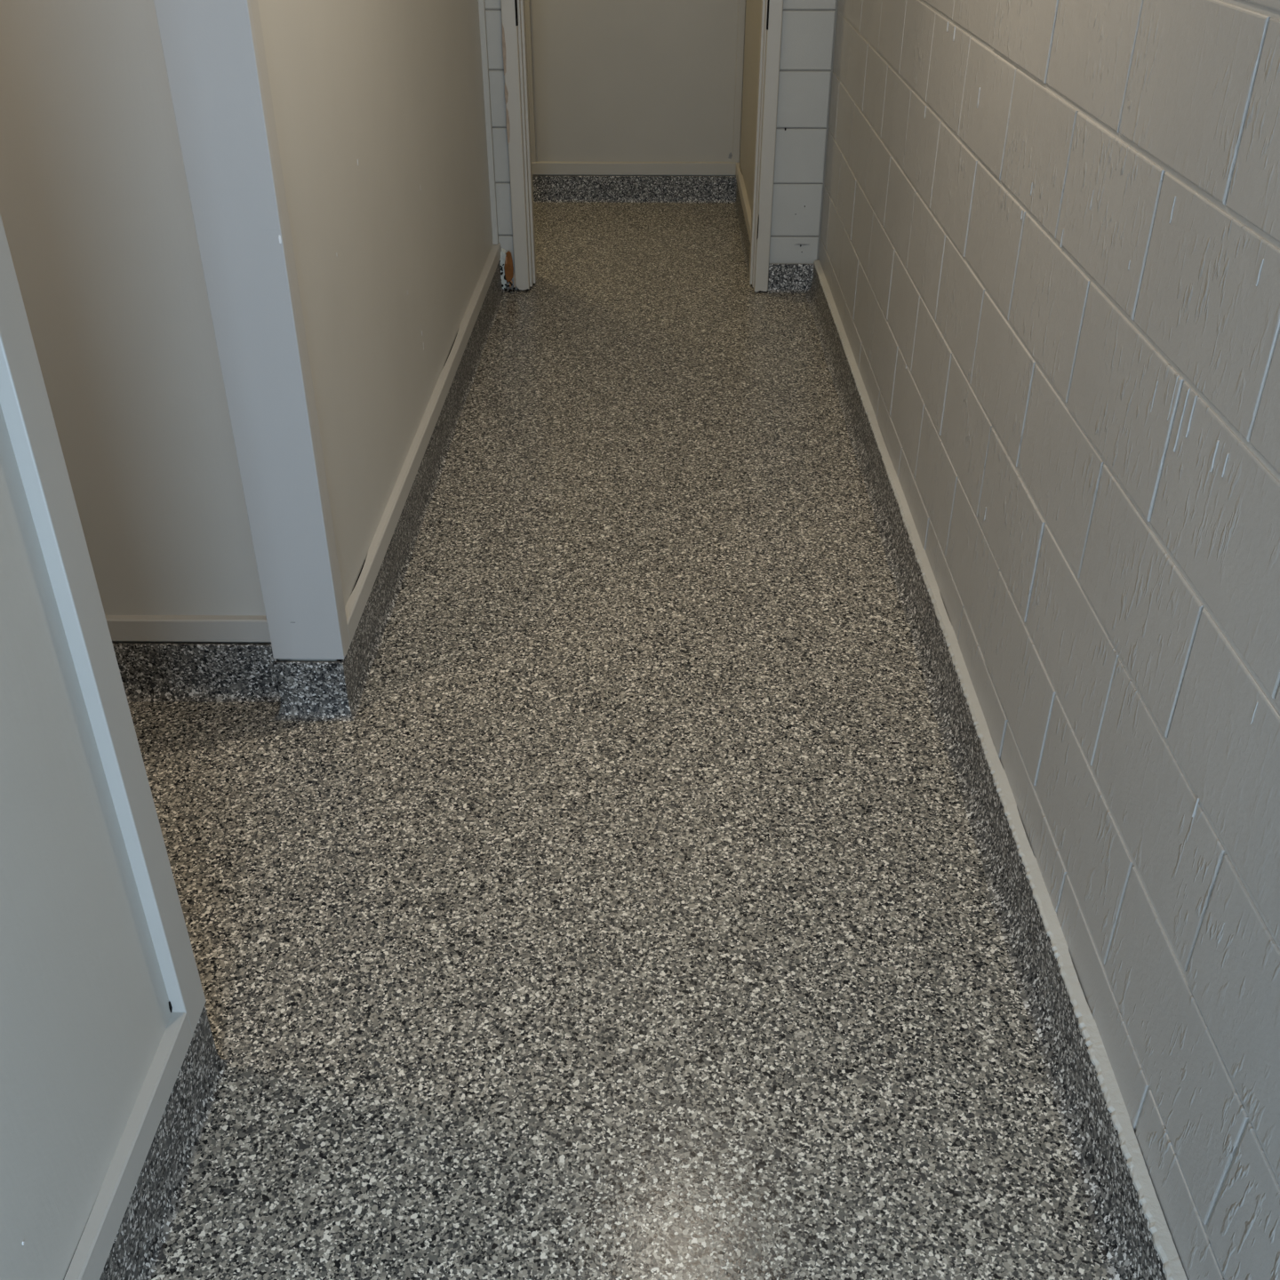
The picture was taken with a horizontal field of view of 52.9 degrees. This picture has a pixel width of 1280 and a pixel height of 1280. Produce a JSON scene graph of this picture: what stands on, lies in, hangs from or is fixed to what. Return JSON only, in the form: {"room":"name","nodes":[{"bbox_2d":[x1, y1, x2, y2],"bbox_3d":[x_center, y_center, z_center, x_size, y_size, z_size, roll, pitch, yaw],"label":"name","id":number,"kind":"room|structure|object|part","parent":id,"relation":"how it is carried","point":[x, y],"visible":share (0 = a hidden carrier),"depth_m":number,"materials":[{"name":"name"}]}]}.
{"room":"corridor","nodes":[
{"label":"corridor","id":0,"kind":"room"},
{"bbox_2d":[0,0,271,644],"bbox_3d":[-1.356,-0.984,2.168,1.225,2.500,0.122,0,32,1],"label":"wall","id":1,"kind":"structure","parent":0,"point":[96,213],"depth_m":2.33,"materials":[{"name":"paint"}]},
{"bbox_2d":[104,615,353,720],"bbox_3d":[-1.278,0.056,2.690,1.363,0.193,0.114,0,32,1],"label":"baseboard","id":2,"kind":"structure","parent":1,"relation":"attached to","point":[149,672],"depth_m":2.70,"materials":[{"name":"paint"}]},
{"bbox_2d":[153,0,345,661],"bbox_3d":[-0.676,-0.928,2.080,0.145,2.500,0.112,0,32,1],"label":"post","id":3,"kind":"object","parent":1,"relation":"attached to","point":[210,51],"visible":0.96,"depth_m":2.24,"materials":[{"name":"paint"}]},
{"bbox_2d":[0,0,498,1279],"bbox_3d":[-0.674,-0.758,1.813,0.154,2.500,6.355,0,32,1],"label":"wall","id":4,"kind":"structure","parent":0,"point":[97,958],"depth_m":1.66,"materials":[{"name":"paint"}]},
{"bbox_2d":[64,1006,228,1279],"bbox_3d":[-0.696,1.239,0.832,0.118,0.191,2.536,0,32,1],"label":"baseboard","id":5,"kind":"structure","parent":4,"relation":"attached to","point":[125,1234],"depth_m":1.69,"materials":[{"name":"paint"}]},
{"bbox_2d":[341,242,504,719],"bbox_3d":[-0.583,-0.695,3.873,0.039,0.191,2.931,1,32,1],"label":"baseboard","id":6,"kind":"structure","parent":4,"relation":"attached to","point":[371,604],"depth_m":3.36,"materials":[{"name":"paint"}]},
{"bbox_2d":[128,202,1108,1279],"bbox_3d":[-0.564,-0.078,3.129,3.000,0.060,8.150,0,32,1],"label":"floor","id":7,"kind":"structure","parent":0,"point":[632,916],"depth_m":2.27,"materials":[{"name":"grey stone"}]},
{"bbox_2d":[524,0,745,175],"bbox_3d":[-0.612,-3.255,5.740,2.600,2.500,0.136,0,32,1],"label":"wall","id":8,"kind":"structure","parent":0,"point":[609,80],"depth_m":6.06,"materials":[{"name":"paint"}]},
{"bbox_2d":[531,161,736,203],"bbox_3d":[-0.357,-2.240,6.301,1.692,0.192,0.037,0,32,1],"label":"baseboard","id":9,"kind":"structure","parent":8,"relation":"attached to","point":[679,189],"depth_m":6.29,"materials":[{"name":"paint"}]},
{"bbox_2d":[484,0,838,289],"bbox_3d":[-0.010,-2.498,4.567,1.442,2.520,0.192,0,32,1],"label":"wall","id":10,"kind":"structure","parent":0,"point":[809,27],"depth_m":4.82,"materials":[{"name":"brick"}]},
{"bbox_2d":[499,0,783,292],"bbox_3d":[-0.024,-2.330,4.648,1.066,2.110,0.227,0,32,1],"label":"door frame","id":11,"kind":"structure","parent":10,"relation":"in","point":[513,12],"depth_m":4.85,"materials":[{"name":"beige paint"}]},
{"bbox_3d":[-0.468,-2.269,4.591,0.055,2.051,0.035,0,32,1],"label":"casing","id":12,"kind":"part","parent":11,"relation":"part of","materials":[{"name":"beige paint"}]},
{"bbox_3d":[0.482,-2.261,4.582,0.053,2.055,0.035,0,32,1],"label":"casing","id":13,"kind":"part","parent":11,"relation":"part of","materials":[{"name":"beige paint"}]},
{"bbox_2d":[768,264,813,293],"bbox_3d":[0.606,-1.433,5.103,0.190,0.116,0.030,0,32,1],"label":"baseboard","id":14,"kind":"structure","parent":10,"relation":"attached to","point":[783,278],"depth_m":5.10,"materials":[{"name":"grey stone"}]},
{"bbox_2d":[739,0,761,215],"bbox_3d":[0.557,-2.892,5.168,0.164,2.500,1.260,0,32,1],"label":"wall","id":15,"kind":"structure","parent":0,"point":[752,19],"depth_m":5.57,"materials":[{"name":"paint"}]},
{"bbox_2d":[734,162,751,274],"bbox_3d":[0.466,-1.910,5.783,0.029,0.192,1.222,0,32,1],"label":"baseboard","id":16,"kind":"structure","parent":15,"relation":"attached to","point":[741,204],"depth_m":5.73,"materials":[{"name":"beige paint"}]},
{"bbox_2d":[819,0,1279,1279],"bbox_3d":[0.734,-0.765,1.842,0.142,2.520,6.450,0,32,1],"label":"wall","id":17,"kind":"structure","parent":0,"point":[1050,249],"depth_m":1.77,"materials":[{"name":"brick"}]},
{"bbox_2d":[805,260,1187,1279],"bbox_3d":[0.639,0.253,2.437,0.052,0.132,6.338,0,32,1],"label":"baseboard","id":18,"kind":"structure","parent":17,"relation":"attached to","point":[1132,1235],"depth_m":2.14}
]}

